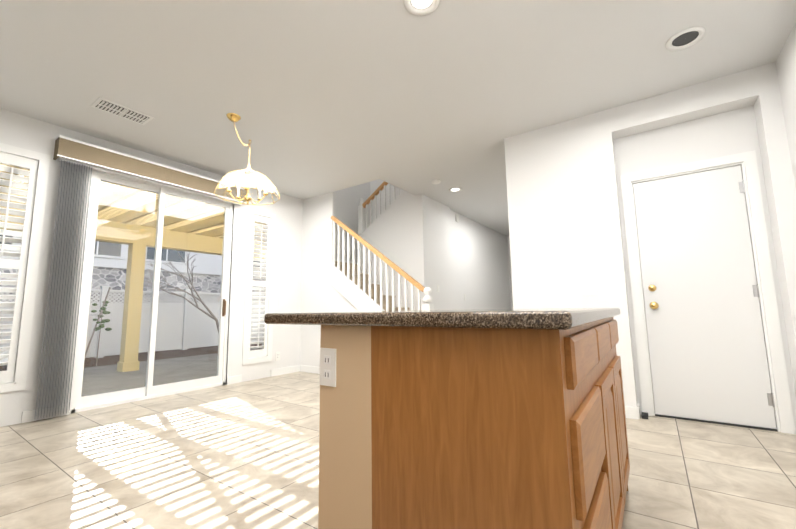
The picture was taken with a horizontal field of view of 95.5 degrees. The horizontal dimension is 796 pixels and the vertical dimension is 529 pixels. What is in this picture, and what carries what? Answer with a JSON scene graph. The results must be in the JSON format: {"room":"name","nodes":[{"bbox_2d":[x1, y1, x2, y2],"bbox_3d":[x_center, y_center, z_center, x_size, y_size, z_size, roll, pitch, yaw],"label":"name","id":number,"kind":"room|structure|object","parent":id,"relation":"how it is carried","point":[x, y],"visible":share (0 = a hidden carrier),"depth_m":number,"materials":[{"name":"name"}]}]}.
{"room":"kitchen","nodes":[
{"label":"kitchen","id":0,"kind":"room"},
{"bbox_2d":[0,108,302,426],"bbox_3d":[-2.903,0.086,3.860,0.150,2.700,4.690,-6,-9,35],"label":"wall","id":1,"kind":"structure","parent":0,"point":[24,132],"depth_m":3.46,"materials":[{"name":"white paint"}]},
{"bbox_2d":[0,143,50,392],"bbox_3d":[-3.412,0.013,3.091,0.140,2.110,0.460,-6,-9,35],"label":"window shutter","id":2,"kind":"object","parent":1,"relation":"attached to","point":[13,376],"visible":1,"depth_m":3.16,"materials":[{"name":"white wood"}]},
{"bbox_2d":[35,157,242,417],"bbox_3d":[-2.621,0.243,3.982,0.087,2.340,1.840,-6,-9,35],"label":"vertical blinds","id":3,"kind":"object","parent":1,"relation":"attached to","point":[77,163],"visible":0.98,"depth_m":3.36,"materials":[{"name":"grey"}]},
{"bbox_2d":[53,135,245,203],"bbox_3d":[-2.639,-1.003,4.136,0.150,0.202,1.900,-6,-9,35],"label":"valance","id":4,"kind":"object","parent":1,"relation":"attached to","point":[80,151],"visible":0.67,"depth_m":3.82,"materials":[{"name":"fabric"}]},
{"bbox_2d":[70,169,234,412],"bbox_3d":[-2.673,0.263,4.145,0.136,2.412,1.534,-6,-9,35],"label":"sliding glass door","id":5,"kind":"structure","parent":1,"relation":"attached to","point":[79,403],"depth_m":4.00,"materials":[{"name":"white"}]},
{"bbox_2d":[242,208,275,364],"bbox_3d":[-1.989,0.293,5.109,0.140,2.130,0.450,-6,-9,35],"label":"window shutter","id":6,"kind":"object","parent":1,"relation":"attached to","point":[250,356],"visible":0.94,"depth_m":5.08,"materials":[{"name":"white wood"}]},
{"bbox_2d":[275,352,279,360],"bbox_3d":[-1.738,1.326,5.227,0.008,0.118,0.072,-6,-9,35],"label":"outlet","id":7,"kind":"object","parent":1,"relation":"attached to","point":[277,356],"visible":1,"depth_m":5.22,"materials":[{"name":"white plastic"}]},
{"bbox_2d":[300,181,371,366],"bbox_3d":[-0.995,-1.107,5.435,1.690,5.400,0.160,-6,-9,35],"label":"wall","id":8,"kind":"structure","parent":0,"point":[317,293],"depth_m":5.59,"materials":[{"name":"white paint"}]},
{"bbox_2d":[0,371,795,528],"bbox_3d":[1.097,1.410,3.544,6.850,0.120,10.800,-6,-9,35],"label":"floor","id":9,"kind":"structure","parent":0,"point":[243,455],"depth_m":2.12,"materials":[{"name":"tile"}]},
{"bbox_2d":[329,181,433,310],"bbox_3d":[-0.053,-0.095,5.710,2.493,3.432,1.863,-6,-9,35],"label":"staircase","id":10,"kind":"structure","parent":9,"relation":"on","point":[353,286],"depth_m":5.04,"materials":[{"name":"wood"}]},
{"bbox_2d":[318,317,629,528],"bbox_3d":[0.448,0.670,1.519,0.788,0.870,1.398,-6,-9,35],"label":"kitchen island","id":11,"kind":"object","parent":9,"relation":"on","point":[452,428],"visible":0.96,"depth_m":0.95,"materials":[{"name":"brown wood"}]},
{"bbox_2d":[264,308,619,329],"bbox_3d":[0.340,0.225,1.633,1.050,0.040,1.440,-6,-9,35],"label":"island countertop","id":12,"kind":"structure","parent":11,"relation":"on","point":[558,318],"depth_m":0.95,"materials":[{"name":"stone"}]},
{"bbox_2d":[642,412,647,418],"bbox_3d":[2.046,1.253,2.994,0.045,0.030,0.100,-6,-9,35],"label":"doorstop","id":13,"kind":"object","parent":9,"relation":"on","point":[644,415],"visible":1,"depth_m":2.98,"materials":[{"name":"grey rubber"}]},
{"bbox_2d":[0,0,795,236],"bbox_3d":[1.038,-2.718,4.055,6.850,2.800,10.800,-6,-9,35],"label":"ceiling","id":14,"kind":"structure","parent":0,"point":[320,97],"depth_m":2.74,"materials":[{"name":"white paint"}]},
{"bbox_2d":[91,97,153,124],"bbox_3d":[-2.447,-1.353,3.219,0.220,0.015,0.400,-6,-9,35],"label":"ceiling vent","id":15,"kind":"object","parent":14,"relation":"in","point":[105,105],"visible":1,"depth_m":3.19,"materials":[{"name":"white metal"}]},
{"bbox_2d":[214,113,279,204],"bbox_3d":[-1.550,-0.966,3.681,0.660,0.694,0.735,-6,-9,35],"label":"chandelier","id":16,"kind":"object","parent":14,"relation":"hanging from","point":[234,118],"visible":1,"depth_m":3.69,"materials":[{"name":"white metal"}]},
{"bbox_2d":[404,0,439,15],"bbox_3d":[0.138,-1.531,2.097,0.210,0.010,0.210,-6,-9,35],"label":"recessed light","id":17,"kind":"object","parent":14,"relation":"in","point":[420,7],"visible":1,"depth_m":2.14,"materials":[{"name":"white"}]},
{"bbox_2d":[431,179,440,183],"bbox_3d":[0.533,-1.156,5.067,0.130,0.036,0.130,-6,-9,35],"label":"smoke detector","id":18,"kind":"object","parent":14,"relation":"attached to","point":[436,181],"visible":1,"depth_m":5.03,"materials":[{"name":"white plastic"}]},
{"bbox_2d":[448,187,461,191],"bbox_3d":[0.866,-1.126,5.455,0.210,0.010,0.210,-6,-9,35],"label":"recessed light","id":19,"kind":"object","parent":14,"relation":"in","point":[456,189],"visible":1,"depth_m":5.45,"materials":[{"name":"white"}]},
{"bbox_2d":[666,27,705,50],"bbox_3d":[1.932,-1.516,2.431,0.210,0.010,0.210,-6,-9,35],"label":"recessed light","id":20,"kind":"object","parent":14,"relation":"in","point":[685,38],"visible":1,"depth_m":2.43,"materials":[{"name":"white"}]},
{"bbox_2d":[388,259,423,309],"bbox_3d":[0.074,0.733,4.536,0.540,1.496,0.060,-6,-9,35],"label":"wall","id":21,"kind":"structure","parent":0,"point":[414,267],"depth_m":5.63,"materials":[{"name":"white paint"}]},
{"bbox_2d":[372,179,510,309],"bbox_3d":[1.251,-0.942,7.036,0.210,5.400,5.370,-6,-9,35],"label":"wall","id":22,"kind":"structure","parent":0,"point":[425,241],"depth_m":6.20,"materials":[{"name":"white paint"}]},
{"bbox_2d":[455,214,458,221],"bbox_3d":[1.106,-0.864,6.748,0.025,0.140,0.110,-6,-9,35],"label":"door chime","id":23,"kind":"object","parent":22,"relation":"attached to","point":[456,217],"visible":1,"depth_m":6.72,"materials":[{"name":"white plastic"}]},
{"bbox_2d":[504,62,795,432],"bbox_3d":[2.835,0.243,5.795,2.086,2.700,6.374,-3,-7,16],"label":"wall","id":24,"kind":"structure","parent":0,"point":[566,237],"depth_m":3.21,"materials":[{"name":"white paint"}]},
{"bbox_2d":[21,365,639,422],"bbox_3d":[1.082,1.425,4.535,5.400,0.095,9.000,-6,-9,35],"label":"baseboard","id":25,"kind":"structure","parent":24,"relation":"attached to","point":[631,412],"depth_m":3.27,"materials":[{"name":"white wood"}]},
{"bbox_2d":[633,165,777,431],"bbox_3d":[2.462,0.241,2.975,0.733,2.022,0.160,-6,-9,35],"label":"door","id":26,"kind":"structure","parent":24,"relation":"in","point":[707,352],"depth_m":2.94,"materials":[{"name":"white wood"}]},
{"bbox_2d":[620,150,795,433],"bbox_3d":[2.472,0.199,2.999,0.900,2.110,0.138,-6,-9,35],"label":"door frame","id":27,"kind":"structure","parent":24,"relation":"attached to","point":[783,412],"depth_m":2.82,"materials":[{"name":"white wood"}]},
{"bbox_2d":[776,23,795,189],"bbox_3d":[1.408,-0.404,0.402,0.120,2.700,5.700,-6,-9,35],"label":"wall","id":28,"kind":"structure","parent":0,"point":[786,65],"depth_m":2.51,"materials":[{"name":"white paint"}]},
{"label":"outside","id":29,"kind":"structure","parent":0,"visible":0},
{"bbox_2d":[0,344,261,396],"bbox_3d":[-6.574,2.131,7.871,10.750,0.170,18.000,-6,-9,35],"label":"patio","id":30,"kind":"structure","parent":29,"point":[212,363],"depth_m":6.16,"materials":[{"name":"concrete"}]},
{"bbox_2d":[85,287,111,365],"bbox_3d":[-5.810,1.198,7.015,0.347,1.556,0.431,-6,-9,35],"label":"sapling","id":31,"kind":"object","parent":30,"relation":"on","point":[105,303],"depth_m":7.02,"materials":[{"name":"green plant"}]},
{"bbox_2d":[0,286,263,361],"bbox_3d":[-6.912,1.295,8.164,0.150,1.630,18.199,-6,-9,35],"label":"fence","id":32,"kind":"object","parent":30,"relation":"on","point":[118,317],"depth_m":9.32,"materials":[{"name":"grey plastic"}]},
{"bbox_2d":[0,164,264,302],"bbox_3d":[-13.051,-0.984,12.776,6.080,7.700,22.200,-6,-9,35],"label":"neighbouring house","id":33,"kind":"structure","parent":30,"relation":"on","point":[121,258],"depth_m":13.38,"materials":[{"name":"stone"}]},
{"bbox_2d":[0,163,265,371],"bbox_3d":[-3.786,0.396,5.741,3.420,2.672,8.200,-6,-9,35],"label":"pergola","id":34,"kind":"object","parent":30,"relation":"on","point":[181,244],"depth_m":6.20,"materials":[{"name":"beige wood"}]},
{"bbox_2d":[143,252,218,333],"bbox_3d":[-5.349,0.932,9.201,1.512,2.629,2.126,-6,-9,35],"label":"bare tree","id":35,"kind":"object","parent":30,"relation":"on","point":[205,306],"depth_m":9.21,"materials":[{"name":"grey plant"}]}
]}

